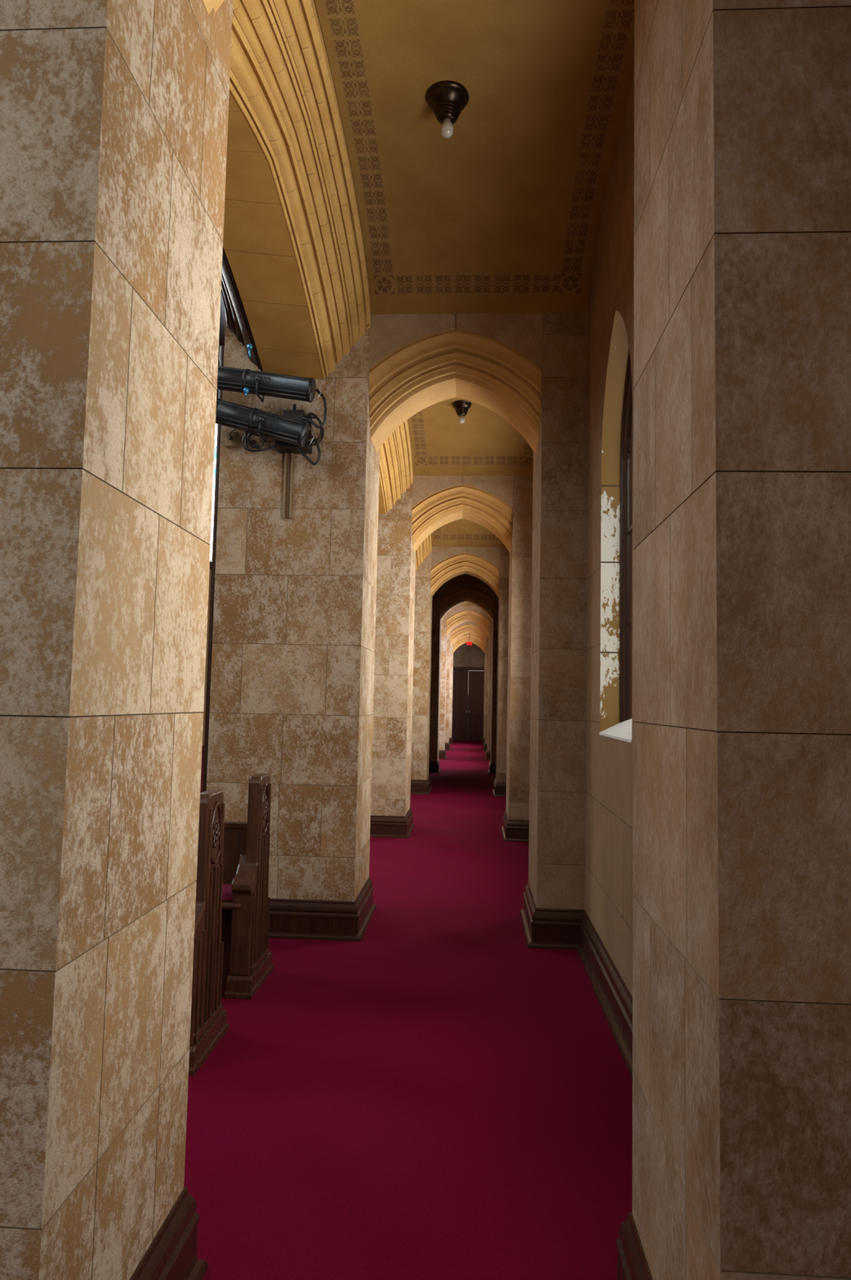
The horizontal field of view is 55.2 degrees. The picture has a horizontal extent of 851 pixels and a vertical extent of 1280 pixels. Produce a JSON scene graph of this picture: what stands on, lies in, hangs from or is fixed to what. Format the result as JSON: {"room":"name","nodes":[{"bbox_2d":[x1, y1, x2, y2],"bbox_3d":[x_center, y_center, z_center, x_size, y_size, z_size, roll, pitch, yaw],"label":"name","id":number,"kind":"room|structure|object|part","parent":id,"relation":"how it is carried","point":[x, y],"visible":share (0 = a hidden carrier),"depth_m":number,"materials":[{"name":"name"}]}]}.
{"room":"church side aisle","nodes":[
{"label":"church side aisle","id":0,"kind":"room"},
{"bbox_2d":[201,354,219,746],"bbox_3d":[-8.005,-4.120,10.070,1.300,12.300,44.500,1,-4,3],"label":"wall","id":1,"kind":"structure","parent":0,"point":[210,571],"depth_m":24.50,"materials":[{"name":"stone"}]},
{"bbox_2d":[208,391,218,570],"bbox_3d":[-6.400,-4.915,24.957,0.150,5.600,2.700,1,-4,3],"label":"window","id":2,"kind":"structure","parent":1,"relation":"in","point":[217,392],"depth_m":24.71,"materials":[{"name":"white glass"}]},
{"bbox_3d":[-6.416,-4.865,24.955,0.001,5.100,2.300,1,-4,3],"label":"pane","id":3,"kind":"part","parent":2,"relation":"part of","materials":[{"name":"white glass"}]},
{"bbox_2d":[217,293,225,355],"bbox_3d":[-4.560,-10.047,10.328,7.950,0.300,45.100,1,-4,3],"label":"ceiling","id":4,"kind":"structure","parent":0,"point":[222,314],"depth_m":23.09,"materials":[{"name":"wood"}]},
{"bbox_2d":[313,0,409,434],"bbox_3d":[0.653,-2.238,13.446,2.950,0.180,36.500,1,-4,3],"label":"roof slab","id":5,"kind":"structure","parent":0,"point":[313,0],"depth_m":4.36,"materials":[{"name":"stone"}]},
{"bbox_2d":[183,740,631,1279],"bbox_3d":[-3.345,2.150,9.319,10.300,0.120,44.500,1,-4,3],"label":"floor","id":6,"kind":"structure","parent":0,"point":[436,1094],"depth_m":3.00,"materials":[{"name":"carpet"}]},
{"bbox_2d":[0,0,232,1279],"bbox_3d":[-1.073,-0.634,1.862,1.087,4.400,0.821,1,-4,3],"label":"stone pier","id":7,"kind":"object","parent":6,"relation":"on","point":[114,113],"visible":1,"depth_m":1.54,"materials":[{"name":"stone"}]},
{"bbox_3d":[-1.102,1.448,1.703,1.057,0.221,0.821,1,-4,3],"label":"baseboard","id":8,"kind":"part","parent":7,"relation":"part of","materials":[{"name":"brown wood"}]},
{"bbox_2d":[221,0,370,379],"bbox_3d":[-0.914,-2.255,3.820,0.957,0.926,2.952,1,-4,3],"label":"arch","id":9,"kind":"object","parent":7,"relation":"attached to","point":[295,282],"visible":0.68,"depth_m":4.20,"materials":[{"name":"stone"}]},
{"bbox_3d":[-1.251,-2.284,3.841,0.280,0.878,2.952,1,-4,3],"label":"wood moulding","id":10,"kind":"part","parent":9,"relation":"part of","materials":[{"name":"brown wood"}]},
{"bbox_2d":[202,0,648,14],"bbox_3d":[0.003,-2.203,1.921,1.107,1.217,0.713,1,-4,3],"label":"arch","id":11,"kind":"object","parent":7,"relation":"attached to","point":[209,4],"visible":1,"depth_m":2.07,"materials":[{"name":"stone"}]},
{"bbox_2d":[188,789,228,1075],"bbox_3d":[-3.068,1.127,3.509,4.420,1.054,0.452,1,-4,3],"label":"pew","id":12,"kind":"object","parent":6,"relation":"on","point":[208,1024],"visible":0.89,"depth_m":3.31,"materials":[{"name":"brown wood"}]},
{"bbox_3d":[-0.944,1.298,3.224,0.100,0.560,0.152,1,-4,3],"label":"armrest","id":13,"kind":"part","parent":12,"relation":"part of","materials":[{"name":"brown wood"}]},
{"bbox_3d":[-0.879,1.134,3.369,0.015,0.890,0.340,1,-4,3],"label":"panel moulding","id":14,"kind":"part","parent":12,"relation":"part of","materials":[{"name":"brown wood"}]},
{"bbox_3d":[-0.915,1.112,3.377,0.062,0.954,0.349,1,-4,3],"label":"panel","id":15,"kind":"part","parent":12,"relation":"part of","materials":[{"name":"brown wood"}]},
{"bbox_2d":[221,773,273,999],"bbox_3d":[-3.022,1.189,4.316,4.420,1.054,0.452,1,-4,3],"label":"pew","id":16,"kind":"object","parent":6,"relation":"on","point":[246,900],"visible":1,"depth_m":4.10,"materials":[{"name":"brown wood"}]},
{"bbox_2d":[222,884,232,901],"bbox_3d":[-3.018,1.236,4.210,4.221,0.055,0.155,1,-4,3],"label":"cushion","id":17,"kind":"object","parent":16,"relation":"on","point":[227,895],"depth_m":4.02,"materials":[{"name":"red fabric"}]},
{"bbox_3d":[-3.037,1.278,4.207,4.286,0.032,0.216,1,-4,3],"label":"seat","id":18,"kind":"part","parent":16,"relation":"part of","materials":[{"name":"brown wood"}]},
{"bbox_3d":[-3.027,1.114,4.330,4.286,0.405,0.065,1,-4,3],"label":"backrest","id":19,"kind":"part","parent":16,"relation":"part of","materials":[{"name":"brown wood"}]},
{"bbox_3d":[-0.898,1.360,4.030,0.100,0.560,0.152,1,-4,3],"label":"armrest","id":20,"kind":"part","parent":16,"relation":"part of","materials":[{"name":"brown wood"}]},
{"bbox_3d":[-0.869,1.174,4.184,0.062,0.954,0.349,1,-4,3],"label":"panel","id":21,"kind":"part","parent":16,"relation":"part of","materials":[{"name":"brown wood"}]},
{"bbox_3d":[-0.833,1.196,4.175,0.015,0.890,0.340,1,-4,3],"label":"panel moulding","id":22,"kind":"part","parent":16,"relation":"part of","materials":[{"name":"brown wood"}]},
{"bbox_2d":[202,245,379,941],"bbox_3d":[-0.884,-0.365,5.363,1.112,4.400,1.125,1,-4,3],"label":"stone pier","id":23,"kind":"object","parent":6,"relation":"on","point":[291,656],"depth_m":5.13,"materials":[{"name":"stone"}]},
{"bbox_2d":[215,398,222,424],"bbox_3d":[-1.319,-1.419,5.007,0.164,0.178,0.152,1,-4,3],"label":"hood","id":24,"kind":"object","parent":23,"relation":"attached to","point":[219,402],"depth_m":4.94,"materials":[{"name":"black metal"}]},
{"bbox_2d":[224,428,239,448],"bbox_3d":[-1.195,-1.300,5.185,0.207,0.121,0.087,-3,-6,42],"label":"junction box","id":25,"kind":"object","parent":23,"relation":"attached to","point":[232,437],"visible":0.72,"depth_m":5.20,"materials":[{"name":"beige plastic"}]},
{"bbox_3d":[-1.020,-1.327,4.935,0.557,0.257,0.034,1,-4,3],"label":"rail","id":26,"kind":"part","parent":23,"relation":"part of","materials":[{"name":"black metal"}]},
{"bbox_3d":[-1.056,-1.578,4.959,0.696,0.209,0.033,1,-4,3],"label":"rail","id":27,"kind":"part","parent":23,"relation":"part of","materials":[{"name":"black metal"}]},
{"bbox_3d":[-1.020,-1.297,4.976,0.770,0.441,0.196,1,-4,3],"label":"stage light","id":28,"kind":"part","parent":23,"relation":"part of","materials":[{"name":"black metal"}]},
{"bbox_3d":[-1.022,-1.548,4.993,0.841,0.483,0.191,1,-4,3],"label":"stage light","id":29,"kind":"part","parent":23,"relation":"part of","materials":[{"name":"black metal"}]},
{"bbox_3d":[-0.889,-1.320,5.149,0.516,0.308,0.159,1,-4,3],"label":"lamp bracket","id":30,"kind":"part","parent":23,"relation":"part of","materials":[{"name":"black metal"}]},
{"bbox_2d":[282,453,293,518],"bbox_3d":[-0.875,-1.000,5.191,0.056,0.449,0.025,1,-4,3],"label":"conduit","id":31,"kind":"object","parent":23,"relation":"attached to","point":[288,458],"visible":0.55,"depth_m":5.18,"materials":[{"name":"beige plastic"}]},
{"bbox_3d":[-0.896,-1.000,5.192,0.014,0.449,0.025,1,-4,3],"label":"rail","id":32,"kind":"part","parent":31,"relation":"part of","materials":[{"name":"beige plastic"}]},
{"bbox_3d":[-0.854,-1.000,5.190,0.014,0.449,0.025,1,-4,3],"label":"rail","id":33,"kind":"part","parent":31,"relation":"part of","materials":[{"name":"beige plastic"}]},
{"bbox_3d":[-0.821,-1.373,5.151,0.170,0.160,0.156,1,-4,3],"label":"arm","id":34,"kind":"part","parent":23,"relation":"part of","materials":[{"name":"black metal"}]},
{"bbox_3d":[-0.892,1.729,5.354,1.057,0.221,0.822,1,-4,3],"label":"baseboard","id":35,"kind":"part","parent":23,"relation":"part of","materials":[{"name":"brown wood"}]},
{"bbox_2d":[377,419,413,514],"bbox_3d":[-0.701,-1.970,7.512,0.957,0.926,3.035,1,-4,3],"label":"arch","id":36,"kind":"object","parent":23,"relation":"attached to","point":[395,474],"visible":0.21,"depth_m":8.58,"materials":[{"name":"stone"}]},
{"bbox_2d":[368,313,542,453],"bbox_3d":[0.213,-1.922,5.572,1.107,1.217,0.714,1,-4,3],"label":"arch","id":37,"kind":"object","parent":23,"relation":"attached to","point":[493,362],"visible":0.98,"depth_m":5.26,"materials":[{"name":"stone"}]},
{"bbox_2d":[369,440,415,838],"bbox_3d":[-0.647,-0.064,9.267,1.087,4.400,0.863,1,-4,3],"label":"stone pier","id":38,"kind":"object","parent":6,"relation":"on","point":[391,812],"visible":0.22,"depth_m":8.86,"materials":[{"name":"stone"}]},
{"bbox_3d":[-0.676,2.018,9.108,1.057,0.221,0.863,1,-4,3],"label":"baseboard","id":39,"kind":"part","parent":38,"relation":"part of","materials":[{"name":"brown wood"}]},
{"bbox_2d":[415,533,431,569],"bbox_3d":[-0.475,-1.668,11.444,0.957,0.926,3.352,1,-4,3],"label":"arch","id":40,"kind":"object","parent":38,"relation":"attached to","point":[424,549],"visible":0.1,"depth_m":12.94,"materials":[{"name":"stone"}]},
{"bbox_2d":[411,475,512,553],"bbox_3d":[0.429,-1.633,9.326,1.107,1.217,0.755,1,-4,3],"label":"arch","id":41,"kind":"object","parent":38,"relation":"attached to","point":[486,501],"visible":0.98,"depth_m":8.99,"materials":[{"name":"stone"}]},
{"bbox_2d":[410,552,432,794],"bbox_3d":[-0.413,0.250,13.343,1.087,4.400,0.834,1,-4,3],"label":"stone pier","id":42,"kind":"object","parent":6,"relation":"on","point":[420,777],"visible":0.29,"depth_m":12.95,"materials":[{"name":"stone"}]},
{"bbox_3d":[-0.441,2.332,13.184,1.057,0.221,0.834,1,-4,3],"label":"baseboard","id":43,"kind":"part","parent":42,"relation":"part of","materials":[{"name":"brown wood"}]},
{"bbox_2d":[430,546,500,598],"bbox_3d":[0.663,-1.319,13.402,1.107,1.217,0.726,1,-4,3],"label":"arch","id":44,"kind":"object","parent":42,"relation":"attached to","point":[447,563],"visible":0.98,"depth_m":13.08,"materials":[{"name":"stone"}]},
{"bbox_2d":[428,586,440,773],"bbox_3d":[-0.184,0.556,17.317,1.087,4.400,0.828,1,-4,3],"label":"stone pier","id":45,"kind":"object","parent":6,"relation":"on","point":[433,761],"visible":0.22,"depth_m":16.93,"materials":[{"name":"stone"}]},
{"bbox_3d":[-0.213,2.638,17.159,1.057,0.221,0.828,1,-4,3],"label":"baseboard","id":46,"kind":"part","parent":45,"relation":"part of","materials":[{"name":"brown wood"}]},
{"bbox_2d":[440,582,493,621],"bbox_3d":[0.892,-1.013,17.376,1.107,1.217,0.720,1,-4,3],"label":"arch","id":47,"kind":"object","parent":45,"relation":"attached to","point":[452,595],"visible":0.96,"depth_m":17.05,"materials":[{"name":"stone"}]},
{"bbox_2d":[438,614,446,759],"bbox_3d":[0.046,0.863,21.309,1.087,4.400,0.828,1,-4,3],"label":"stone pier","id":48,"kind":"object","parent":6,"relation":"on","point":[442,751],"visible":0.19,"depth_m":20.91,"materials":[{"name":"stone"}]},
{"bbox_3d":[0.017,2.945,21.150,1.057,0.221,0.828,1,-4,3],"label":"baseboard","id":49,"kind":"part","parent":48,"relation":"part of","materials":[{"name":"brown wood"}]},
{"bbox_2d":[446,605,488,636],"bbox_3d":[1.121,-0.706,21.368,1.107,1.217,0.720,1,-4,3],"label":"arch","id":50,"kind":"object","parent":48,"relation":"attached to","point":[459,615],"visible":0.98,"depth_m":21.04,"materials":[{"name":"stone"}]},
{"bbox_2d":[444,631,450,750],"bbox_3d":[0.262,1.153,25.072,1.087,4.400,0.828,1,-4,3],"label":"stone pier","id":51,"kind":"object","parent":6,"relation":"on","point":[448,646],"visible":0.15,"depth_m":24.67,"materials":[{"name":"stone"}]},
{"bbox_3d":[0.233,3.235,24.913,1.057,0.221,0.828,1,-4,3],"label":"baseboard","id":52,"kind":"part","parent":51,"relation":"part of","materials":[{"name":"brown wood"}]},
{"bbox_2d":[449,621,486,646],"bbox_3d":[1.338,-0.416,25.131,1.107,1.217,0.720,1,-4,3],"label":"arch","id":53,"kind":"object","parent":51,"relation":"attached to","point":[465,628],"visible":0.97,"depth_m":24.82,"materials":[{"name":"stone"}]},
{"bbox_2d":[466,639,471,645],"bbox_3d":[1.349,-0.020,24.985,0.180,0.370,0.048,1,-4,3],"label":"exit sign","id":54,"kind":"object","parent":53,"relation":"hanging from","point":[468,643],"visible":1,"depth_m":24.95,"materials":[{"name":"red plastic"}]},
{"bbox_2d":[448,643,453,744],"bbox_3d":[0.474,1.436,28.755,1.087,4.400,0.828,1,-4,3],"label":"stone pier","id":55,"kind":"object","parent":6,"relation":"on","point":[451,739],"visible":0.15,"depth_m":28.35,"materials":[{"name":"stone"}]},
{"bbox_3d":[0.445,3.518,28.596,1.057,0.221,0.828,1,-4,3],"label":"baseboard","id":56,"kind":"part","parent":55,"relation":"part of","materials":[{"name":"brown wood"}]},
{"bbox_2d":[453,633,484,653],"bbox_3d":[1.550,-0.133,28.814,1.107,1.217,0.720,1,-4,3],"label":"arch","id":57,"kind":"object","parent":55,"relation":"attached to","point":[462,639],"visible":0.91,"depth_m":28.52,"materials":[{"name":"stone"}]},
{"bbox_2d":[481,645,485,745],"bbox_3d":[2.214,1.465,28.652,0.397,4.400,0.828,1,-4,3],"label":"stone pier","id":58,"kind":"object","parent":6,"relation":"on","point":[484,696],"visible":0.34,"depth_m":28.28,"materials":[{"name":"stone"}]},
{"bbox_2d":[482,634,488,751],"bbox_3d":[2.002,1.182,24.969,0.397,4.400,0.828,1,-4,3],"label":"stone pier","id":59,"kind":"object","parent":6,"relation":"on","point":[486,646],"visible":0.3,"depth_m":24.60,"materials":[{"name":"stone"}]},
{"bbox_3d":[1.958,3.264,24.812,0.397,0.221,0.828,1,-4,3],"label":"baseboard","id":60,"kind":"part","parent":59,"relation":"part of","materials":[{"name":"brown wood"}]},
{"bbox_2d":[484,617,492,759],"bbox_3d":[1.786,0.892,21.207,0.397,4.400,0.828,1,-4,3],"label":"stone pier","id":61,"kind":"object","parent":6,"relation":"on","point":[487,757],"visible":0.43,"depth_m":20.84,"materials":[{"name":"stone"}]},
{"bbox_3d":[1.742,2.974,21.049,0.397,0.221,0.828,1,-4,3],"label":"baseboard","id":62,"kind":"part","parent":61,"relation":"part of","materials":[{"name":"brown wood"}]},
{"bbox_2d":[487,591,497,773],"bbox_3d":[1.556,0.585,17.215,0.397,4.400,0.828,1,-4,3],"label":"stone pier","id":63,"kind":"object","parent":6,"relation":"on","point":[491,770],"visible":0.44,"depth_m":16.85,"materials":[{"name":"stone"}]},
{"bbox_3d":[1.512,2.667,17.057,0.397,0.221,0.828,1,-4,3],"label":"baseboard","id":64,"kind":"part","parent":63,"relation":"part of","materials":[{"name":"brown wood"}]},
{"bbox_2d":[492,546,509,796],"bbox_3d":[1.327,0.279,13.240,0.397,4.400,0.834,1,-4,3],"label":"stone pier","id":65,"kind":"object","parent":6,"relation":"on","point":[500,781],"visible":0.47,"depth_m":12.88,"materials":[{"name":"stone"}]},
{"bbox_3d":[1.284,2.361,13.083,0.397,0.221,0.834,1,-4,3],"label":"baseboard","id":66,"kind":"part","parent":65,"relation":"part of","materials":[{"name":"brown wood"}]},
{"bbox_2d":[500,475,533,841],"bbox_3d":[1.093,-0.035,9.165,0.397,4.400,0.863,1,-4,3],"label":"stone pier","id":67,"kind":"object","parent":6,"relation":"on","point":[515,828],"visible":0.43,"depth_m":8.78,"materials":[{"name":"stone"}]},
{"bbox_3d":[1.049,2.047,9.007,0.397,0.221,0.863,1,-4,3],"label":"baseboard","id":68,"kind":"part","parent":67,"relation":"part of","materials":[{"name":"brown wood"}]},
{"bbox_2d":[519,312,588,949],"bbox_3d":[0.877,-0.324,5.410,0.397,4.400,0.822,1,-4,3],"label":"stone pier","id":69,"kind":"object","parent":6,"relation":"on","point":[553,894],"visible":0.85,"depth_m":5.05,"materials":[{"name":"stone"}]},
{"bbox_3d":[0.833,1.758,5.253,0.397,0.221,0.822,1,-4,3],"label":"baseboard","id":70,"kind":"part","parent":69,"relation":"part of","materials":[{"name":"brown wood"}]},
{"bbox_2d":[615,0,850,1279],"bbox_3d":[0.667,-0.605,1.760,0.397,4.400,0.821,1,-4,3],"label":"stone pier","id":71,"kind":"object","parent":6,"relation":"on","point":[741,1064],"visible":1,"depth_m":1.40,"materials":[{"name":"stone"}]},
{"bbox_3d":[0.623,1.477,1.602,0.397,0.221,0.821,1,-4,3],"label":"baseboard","id":72,"kind":"part","parent":71,"relation":"part of","materials":[{"name":"brown wood"}]},
{"bbox_2d":[445,573,485,583],"bbox_3d":[0.929,-1.518,15.409,1.398,0.416,3.270,1,-4,3],"label":"ceiling","id":73,"kind":"structure","parent":0,"point":[464,578],"depth_m":17.00,"materials":[{"name":"paint"}]},
{"bbox_2d":[458,603,474,605],"bbox_3d":[1.158,-1.212,19.390,1.398,0.416,3.290,1,-4,3],"label":"ceiling","id":74,"kind":"structure","parent":0,"point":[464,604],"depth_m":21.02,"materials":[{"name":"paint"}]},
{"bbox_2d":[431,518,505,546],"bbox_3d":[0.698,-1.827,11.389,1.398,0.416,3.354,1,-4,3],"label":"ceiling","id":75,"kind":"structure","parent":0,"point":[462,532],"depth_m":12.94,"materials":[{"name":"paint"}]},
{"bbox_2d":[453,643,484,667],"bbox_3d":[1.511,1.649,31.280,3.201,4.400,0.300,1,-4,3],"label":"wall","id":76,"kind":"structure","parent":0,"point":[464,655],"depth_m":31.20,"materials":[{"name":"stone"}]},
{"bbox_2d":[451,666,484,741],"bbox_3d":[1.625,2.443,31.137,1.330,2.800,0.252,1,-4,3],"label":"door","id":77,"kind":"structure","parent":76,"relation":"in","point":[468,691],"depth_m":31.08,"materials":[{"name":"brown wood"}]},
{"bbox_3d":[1.625,2.444,31.142,1.330,2.800,0.240,1,-4,3],"label":"frame","id":78,"kind":"part","parent":77,"relation":"part of","materials":[{"name":"brown wood"}]},
{"bbox_2d":[407,397,533,475],"bbox_3d":[0.472,-2.130,7.457,1.398,0.416,3.037,1,-4,3],"label":"ceiling","id":79,"kind":"structure","parent":0,"point":[485,444],"depth_m":8.66,"materials":[{"name":"paint"}]},
{"bbox_2d":[451,400,471,423],"bbox_3d":[0.351,-2.209,7.905,0.208,0.214,0.208,1,-4,3],"label":"ceiling lamp","id":80,"kind":"object","parent":79,"relation":"attached to","point":[460,406],"visible":0.98,"depth_m":7.86,"materials":[{"name":"brown metal"}]},
{"bbox_2d":[454,407,467,416],"bbox_3d":[0.351,-2.211,7.906,0.130,0.058,0.130,1,-4,3],"label":"socket","id":81,"kind":"object","parent":80,"relation":"attached to","point":[460,411],"depth_m":7.87,"materials":[{"name":"brown metal"}]},
{"bbox_3d":[0.350,-2.147,7.901,0.064,0.090,0.064,1,-4,3],"label":"bulb","id":82,"kind":"part","parent":80,"relation":"part of","materials":[{"name":"beige glass"}]},
{"bbox_2d":[314,0,634,314],"bbox_3d":[0.259,-2.414,3.764,1.398,0.416,2.954,1,-4,3],"label":"ceiling","id":83,"kind":"structure","parent":0,"point":[502,214],"depth_m":4.19,"materials":[{"name":"paint"}]},
{"bbox_2d":[426,80,469,138],"bbox_3d":[0.104,-2.518,3.905,0.208,0.214,0.208,1,-4,3],"label":"ceiling lamp","id":84,"kind":"object","parent":83,"relation":"attached to","point":[446,99],"visible":1,"depth_m":3.86,"materials":[{"name":"brown metal"}]},
{"bbox_3d":[0.103,-2.456,3.900,0.064,0.090,0.064,1,-4,3],"label":"bulb","id":85,"kind":"part","parent":84,"relation":"part of","materials":[{"name":"beige glass"}]},
{"bbox_2d":[433,100,460,124],"bbox_3d":[0.104,-2.520,3.905,0.130,0.058,0.130,1,-4,3],"label":"socket","id":86,"kind":"object","parent":84,"relation":"attached to","point":[443,110],"depth_m":3.87,"materials":[{"name":"brown metal"}]},
{"bbox_2d":[584,74,634,996],"bbox_3d":[0.916,-0.462,3.576,0.001,4.400,2.954,1,-4,3],"label":"wall","id":87,"kind":"structure","parent":0,"point":[608,870],"depth_m":4.31,"materials":[{"name":"stone"}]},
{"bbox_2d":[576,910,632,1079],"bbox_3d":[0.855,1.620,3.420,0.074,0.221,2.954,1,-4,3],"label":"baseboard","id":88,"kind":"structure","parent":87,"relation":"attached to","point":[615,999],"depth_m":3.84,"materials":[{"name":"brown wood"}]},
{"bbox_2d":[599,311,632,742],"bbox_3d":[1.068,-0.598,4.063,0.249,2.170,0.894,1,-4,3],"label":"window","id":89,"kind":"structure","parent":87,"relation":"attached to","point":[615,600],"depth_m":4.46,"materials":[{"name":"beige stone"}]},
{"bbox_3d":[1.004,0.436,3.987,0.164,0.095,0.890,1,-4,3],"label":"sill","id":90,"kind":"part","parent":89,"relation":"part of","materials":[{"name":"white stone"}]},
{"bbox_3d":[1.123,-0.612,4.061,0.140,2.140,0.894,1,-4,3],"label":"frame","id":91,"kind":"part","parent":89,"relation":"part of","materials":[{"name":"brown wood"}]}
]}

